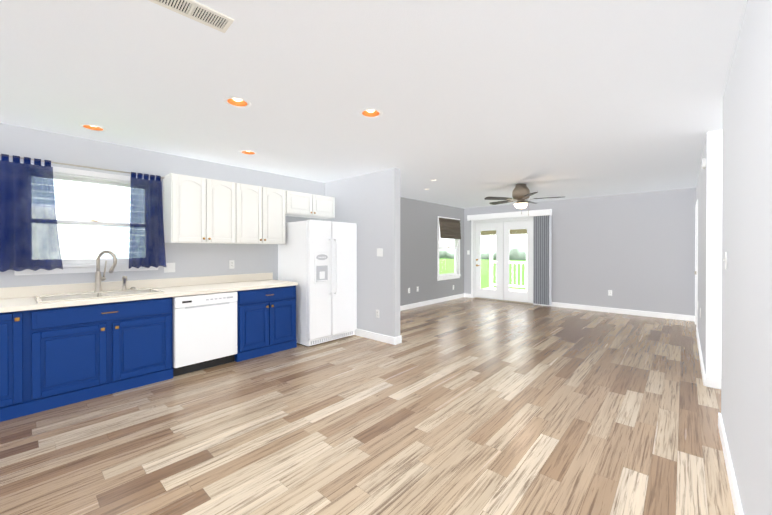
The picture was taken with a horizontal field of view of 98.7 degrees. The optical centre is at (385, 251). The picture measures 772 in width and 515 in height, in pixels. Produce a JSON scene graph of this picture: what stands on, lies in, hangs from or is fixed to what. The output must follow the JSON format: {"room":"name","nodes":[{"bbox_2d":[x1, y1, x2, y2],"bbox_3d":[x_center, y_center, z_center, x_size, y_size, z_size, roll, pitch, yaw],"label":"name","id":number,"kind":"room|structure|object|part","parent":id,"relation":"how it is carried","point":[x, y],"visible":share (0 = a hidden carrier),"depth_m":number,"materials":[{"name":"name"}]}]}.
{"room":"kitchen","nodes":[
{"label":"kitchen","id":0,"kind":"room"},
{"bbox_2d":[0,123,463,305],"bbox_3d":[-1.417,0.070,5.307,0.120,2.450,10.840,0,0,42],"label":"wall","id":1,"kind":"structure","parent":0,"point":[198,259],"depth_m":4.26,"materials":[{"name":"grey paint"}]},
{"bbox_2d":[0,154,163,179],"bbox_3d":[-3.063,-0.840,3.298,0.109,0.040,1.458,0,0,42],"label":"curtain rod","id":2,"kind":"object","parent":1,"relation":"attached to","point":[162,177],"visible":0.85,"depth_m":3.31,"materials":[{"name":"silver metal"}]},
{"bbox_2d":[0,154,62,271],"bbox_3d":[-3.295,-0.336,2.965,0.091,1.032,0.580,0,0,42],"label":"curtain","id":3,"kind":"object","parent":2,"relation":"hanging from","point":[29,236],"visible":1,"depth_m":3.02,"materials":[{"name":"blue fabric"}]},
{"bbox_2d":[129,172,165,268],"bbox_3d":[-2.651,-0.334,3.680,0.087,1.042,0.345,0,0,42],"label":"curtain","id":4,"kind":"object","parent":2,"relation":"hanging from","point":[147,245],"visible":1,"depth_m":3.67,"materials":[{"name":"blue fabric"}]},
{"bbox_2d":[14,162,157,274],"bbox_3d":[-3.046,-0.300,3.461,0.158,1.040,1.150,0,0,42],"label":"kitchen window","id":5,"kind":"structure","parent":1,"relation":"in","point":[84,266],"depth_m":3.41,"materials":[{"name":"white"}]},
{"bbox_2d":[0,274,271,297],"bbox_3d":[-3.090,0.376,3.333,0.020,0.102,4.225,0,0,42],"label":"backsplash","id":6,"kind":"structure","parent":1,"relation":"attached to","point":[26,291],"depth_m":3.57,"materials":[{"name":"beige stone"}]},
{"bbox_2d":[164,263,174,272],"bbox_3d":[-2.562,0.196,3.931,0.015,0.115,0.116,0,0,42],"label":"electrical outlet","id":7,"kind":"object","parent":1,"relation":"attached to","point":[169,267],"visible":0.94,"depth_m":3.93,"materials":[{"name":"white plastic"}]},
{"bbox_2d":[163,173,242,243],"bbox_3d":[-2.234,-0.483,4.057,0.319,0.770,0.764,0,0,42],"label":"upper cabinet","id":8,"kind":"object","parent":1,"relation":"attached to","point":[200,210],"depth_m":3.90,"materials":[{"name":"white wood"}]},
{"bbox_2d":[229,260,233,268],"bbox_3d":[-2.079,0.181,4.474,0.008,0.115,0.070,0,0,42],"label":"electrical outlet","id":9,"kind":"object","parent":1,"relation":"attached to","point":[231,264],"visible":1,"depth_m":4.47,"materials":[{"name":"white plastic"}]},
{"bbox_2d":[243,184,286,243],"bbox_3d":[-1.795,-0.486,4.545,0.319,0.770,0.765,0,0,42],"label":"upper cabinet","id":10,"kind":"object","parent":1,"relation":"attached to","point":[264,208],"depth_m":4.47,"materials":[{"name":"white wood"}]},
{"bbox_2d":[287,190,334,218],"bbox_3d":[-1.239,-0.706,5.163,0.319,0.335,0.900,0,0,42],"label":"upper cabinet","id":11,"kind":"object","parent":1,"relation":"attached to","point":[299,204],"depth_m":5.03,"materials":[{"name":"white wood"}]},
{"bbox_2d":[400,293,464,310],"bbox_3d":[0.612,1.232,7.468,0.016,0.105,4.680,0,0,42],"label":"baseboard","id":12,"kind":"structure","parent":1,"relation":"attached to","point":[424,303],"depth_m":7.96,"materials":[{"name":"white wood"}]},
{"bbox_2d":[437,216,460,280],"bbox_3d":[1.607,-0.066,8.639,0.158,1.600,1.130,0,0,42],"label":"living room window","id":13,"kind":"structure","parent":1,"relation":"in","point":[455,274],"depth_m":8.73,"materials":[{"name":"white"}]},
{"bbox_2d":[439,218,460,238],"bbox_3d":[1.671,-0.574,8.579,0.058,0.514,1.000,0,0,42],"label":"roman shade","id":14,"kind":"object","parent":13,"relation":"attached to","point":[449,228],"visible":1,"depth_m":8.54,"materials":[{"name":"brown fabric"}]},
{"bbox_2d":[325,168,399,336],"bbox_3d":[-0.418,0.071,5.162,1.560,2.450,0.120,0,0,42],"label":"wall","id":15,"kind":"structure","parent":0,"point":[368,204],"depth_m":4.84,"materials":[{"name":"grey paint"}]},
{"bbox_2d":[355,329,397,344],"bbox_3d":[-0.451,1.244,5.119,1.576,0.105,0.036,0,0,42],"label":"baseboard","id":16,"kind":"structure","parent":15,"relation":"attached to","point":[363,333],"depth_m":4.80,"materials":[{"name":"white wood"}]},
{"bbox_2d":[377,248,382,256],"bbox_3d":[-0.092,0.020,4.777,0.116,0.115,0.015,0,0,42],"label":"light switch","id":17,"kind":"object","parent":15,"relation":"attached to","point":[379,251],"visible":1,"depth_m":4.77,"materials":[{"name":"white plastic"}]},
{"bbox_2d":[398,335,401,343],"bbox_3d":[-0.355,1.244,5.203,1.546,0.105,0.016,0,0,42],"label":"baseboard","id":18,"kind":"structure","parent":15,"relation":"attached to","point":[399,337],"depth_m":4.67,"materials":[{"name":"white wood"}]},
{"bbox_2d":[0,297,734,514],"bbox_3d":[1.007,1.336,3.134,6.640,0.060,10.840,0,0,42],"label":"floor","id":19,"kind":"structure","parent":0,"point":[467,406],"depth_m":2.41,"materials":[{"name":"brown wood"}]},
{"bbox_2d":[0,310,31,421],"bbox_3d":[-3.251,0.889,2.685,0.652,0.838,0.462,0,0,42],"label":"base cabinet","id":20,"kind":"object","parent":19,"relation":"on","point":[15,360],"depth_m":2.59,"materials":[{"name":"blue wood"}]},
{"bbox_2d":[28,298,172,413],"bbox_3d":[-2.757,0.886,3.234,0.652,0.838,1.015,0,0,42],"label":"base cabinet","id":21,"kind":"object","parent":19,"relation":"on","point":[63,344],"depth_m":2.96,"materials":[{"name":"blue wood"}]},
{"bbox_2d":[0,278,297,313],"bbox_3d":[-2.843,0.446,3.112,0.684,0.040,4.225,0,0,42],"label":"countertop","id":22,"kind":"structure","parent":21,"relation":"on","point":[7,305],"depth_m":3.25,"materials":[{"name":"beige stone"}]},
{"bbox_2d":[32,286,167,301],"bbox_3d":[-2.747,0.514,3.224,0.520,0.202,0.900,0,0,42],"label":"sink","id":23,"kind":"object","parent":22,"relation":"in","point":[139,289],"depth_m":3.26,"materials":[{"name":"beige ceramic"}]},
{"bbox_2d":[92,250,135,289],"bbox_3d":[-2.774,0.202,3.419,0.194,0.420,0.345,0,0,42],"label":"faucet","id":24,"kind":"object","parent":22,"relation":"on","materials":[{"name":"silver metal"}]},
{"bbox_2d":[173,291,237,376],"bbox_3d":[-2.179,0.887,3.838,0.656,0.832,0.642,0,0,42],"label":"dishwasher","id":25,"kind":"object","parent":19,"relation":"on","point":[204,331],"visible":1,"depth_m":3.60,"materials":[{"name":"white metal"}]},
{"bbox_2d":[228,286,296,361],"bbox_3d":[-1.711,0.881,4.397,0.652,0.838,0.802,0,0,42],"label":"base cabinet","id":26,"kind":"object","parent":19,"relation":"on","point":[266,319],"depth_m":4.14,"materials":[{"name":"blue wood"}]},
{"bbox_2d":[278,220,356,345],"bbox_3d":[-1.005,0.437,4.978,0.875,1.720,0.860,0,0,42],"label":"refrigerator","id":27,"kind":"object","parent":19,"relation":"on","point":[317,260],"visible":1,"depth_m":4.64,"materials":[{"name":"white metal"}]},
{"bbox_2d":[0,0,746,208],"bbox_3d":[1.007,-1.194,3.121,6.640,0.100,10.840,0,0,42],"label":"ceiling","id":28,"kind":"structure","parent":0,"point":[476,102],"depth_m":2.30,"materials":[{"name":"paint"}]},
{"bbox_2d":[79,124,106,131],"bbox_3d":[-2.712,-1.180,3.072,0.198,0.086,0.198,0,0,42],"label":"recessed light","id":29,"kind":"object","parent":28,"relation":"in","point":[91,127],"visible":0.65,"depth_m":3.10,"materials":[{"name":"white"}]},
{"bbox_2d":[148,0,233,32],"bbox_3d":[-0.912,-1.131,1.553,0.340,0.008,0.133,0,0,-44],"label":"ceiling vent","id":30,"kind":"object","parent":28,"relation":"in","point":[204,15],"visible":1,"depth_m":1.57,"materials":[{"name":"white metal"}]},
{"bbox_2d":[223,96,250,107],"bbox_3d":[-1.138,-1.178,2.542,0.198,0.086,0.198,0,0,42],"label":"recessed light","id":31,"kind":"object","parent":28,"relation":"in","point":[236,102],"visible":0.81,"depth_m":2.57,"materials":[{"name":"white"}]},
{"bbox_2d":[239,150,256,154],"bbox_3d":[-1.603,-1.184,3.860,0.198,0.086,0.198,0,0,42],"label":"recessed light","id":32,"kind":"object","parent":28,"relation":"in","point":[247,152],"visible":0.6,"depth_m":3.90,"materials":[{"name":"white"}]},
{"bbox_2d":[359,108,382,117],"bbox_3d":[-0.126,-1.179,2.746,0.198,0.086,0.198,0,0,42],"label":"recessed light","id":33,"kind":"object","parent":28,"relation":"in","point":[371,113],"visible":0.79,"depth_m":2.78,"materials":[{"name":"white"}]},
{"bbox_2d":[484,184,560,215],"bbox_3d":[2.380,-0.884,5.800,1.303,0.546,1.248,0,0,42],"label":"ceiling fan","id":34,"kind":"object","parent":28,"relation":"hanging from","point":[521,194],"visible":1,"depth_m":5.67,"materials":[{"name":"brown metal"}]},
{"bbox_3d":[2.342,-0.883,5.758,0.290,0.546,0.290,0,0,42],"label":"motor","id":35,"kind":"part","parent":34,"relation":"part of","materials":[{"name":"brown metal"}]},
{"bbox_2d":[464,188,695,315],"bbox_3d":[4.003,0.059,7.642,4.820,2.450,0.120,0,0,42],"label":"wall","id":36,"kind":"structure","parent":0,"point":[634,251],"depth_m":6.79,"materials":[{"name":"grey paint"}]},
{"bbox_2d":[474,219,532,303],"bbox_3d":[3.004,0.246,8.521,1.594,2.067,0.146,0,0,42],"label":"doors","id":37,"kind":"structure","parent":36,"relation":"in","point":[499,229],"depth_m":8.49,"materials":[{"name":"white wood"}]},
{"bbox_2d":[471,217,536,304],"bbox_3d":[2.969,0.215,8.481,1.720,2.130,0.016,0,0,42],"label":"door frame","id":38,"kind":"structure","parent":36,"relation":"attached to","point":[472,258],"depth_m":9.02,"materials":[{"name":"white wood"}]},
{"bbox_2d":[467,209,551,304],"bbox_3d":[3.028,0.138,8.360,2.110,2.215,0.113,0,0,42],"label":"vertical blind","id":39,"kind":"object","parent":36,"relation":"attached to","point":[542,256],"visible":1,"depth_m":7.79,"materials":[{"name":"white"}]},
{"bbox_2d":[467,209,551,220],"bbox_3d":[3.028,-0.897,8.354,2.110,0.145,0.113,0,0,42],"label":"valance","id":40,"kind":"object","parent":36,"relation":"attached to","point":[546,213],"depth_m":8.16,"materials":[{"name":"white"}]},
{"bbox_2d":[538,302,694,321],"bbox_3d":[4.638,1.235,6.985,2.750,0.105,0.016,0,0,42],"label":"baseboard","id":41,"kind":"structure","parent":36,"relation":"attached to","point":[554,304],"depth_m":6.75,"materials":[{"name":"white wood"}]},
{"bbox_2d":[696,134,706,373],"bbox_3d":[4.424,0.074,4.595,0.120,2.450,3.850,0,0,42],"label":"wall","id":42,"kind":"structure","parent":0,"point":[701,191],"depth_m":3.88,"materials":[{"name":"grey paint"}]},
{"bbox_2d":[694,199,697,327],"bbox_3d":[5.183,0.242,5.507,0.110,2.105,0.950,0,0,42],"label":"door frame","id":43,"kind":"structure","parent":42,"relation":"attached to","point":[696,278],"depth_m":5.18,"materials":[{"name":"white wood"}]},
{"bbox_2d":[696,328,705,385],"bbox_3d":[3.962,1.249,4.185,0.020,0.105,2.646,0,0,42],"label":"baseboard","id":44,"kind":"structure","parent":42,"relation":"attached to","point":[697,334],"depth_m":3.76,"materials":[{"name":"white wood"}]},
{"bbox_2d":[702,158,705,168],"bbox_3d":[3.170,-0.872,3.307,0.029,0.090,0.120,0,0,42],"label":"thermostat","id":45,"kind":"object","parent":42,"relation":"attached to","point":[703,163],"visible":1,"depth_m":3.27,"materials":[{"name":"white plastic"}]},
{"bbox_2d":[706,130,722,377],"bbox_3d":[3.135,0.081,3.161,0.120,2.450,0.004,0,0,42],"label":"wall","id":46,"kind":"structure","parent":0,"point":[714,259],"depth_m":3.16,"materials":[{"name":"white paint"}]},
{"bbox_2d":[706,376,720,388],"bbox_3d":[3.723,1.256,2.631,1.690,0.105,0.016,0,0,42],"label":"baseboard","id":47,"kind":"structure","parent":46,"relation":"attached to","point":[711,382],"depth_m":3.16,"materials":[{"name":"white wood"}]},
{"bbox_2d":[721,0,771,514],"bbox_3d":[0.600,0.096,0.266,0.120,2.450,5.800,0,0,42],"label":"wall","id":48,"kind":"structure","parent":0,"point":[746,382],"depth_m":1.43,"materials":[{"name":"grey paint"}]},
{"bbox_2d":[723,252,726,269],"bbox_3d":[2.237,0.063,2.189,0.015,0.115,0.070,0,0,42],"label":"light switch","id":49,"kind":"object","parent":48,"relation":"attached to","point":[725,259],"visible":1,"depth_m":2.18,"materials":[{"name":"white plastic"}]},
{"bbox_2d":[718,413,743,514],"bbox_3d":[0.550,1.268,0.318,0.016,0.105,5.800,0,0,42],"label":"baseboard","id":50,"kind":"structure","parent":48,"relation":"attached to","point":[738,509],"depth_m":1.86,"materials":[{"name":"white wood"}]},
{"label":"outside","id":51,"kind":"structure","parent":0,"visible":0},
{"bbox_2d":[439,225,525,259],"bbox_3d":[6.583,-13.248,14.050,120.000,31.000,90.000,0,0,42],"label":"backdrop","id":52,"kind":"structure","parent":51,"point":[520,239],"depth_m":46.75,"materials":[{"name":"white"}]},
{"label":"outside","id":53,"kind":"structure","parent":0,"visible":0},
{"bbox_2d":[439,259,525,289],"bbox_3d":[6.583,1.462,14.124,80.000,0.180,90.000,0,0,42],"label":"lawn","id":54,"kind":"structure","parent":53,"point":[446,268],"depth_m":21.68,"materials":[{"name":"green plant"}]},
{"bbox_2d":[483,230,526,292],"bbox_3d":[4.181,0.035,9.500,3.800,2.720,2.878,0,0,42],"label":"porch","id":55,"kind":"object","parent":54,"relation":"on","point":[492,262],"depth_m":11.25,"materials":[{"name":"beige wood"}]}
]}

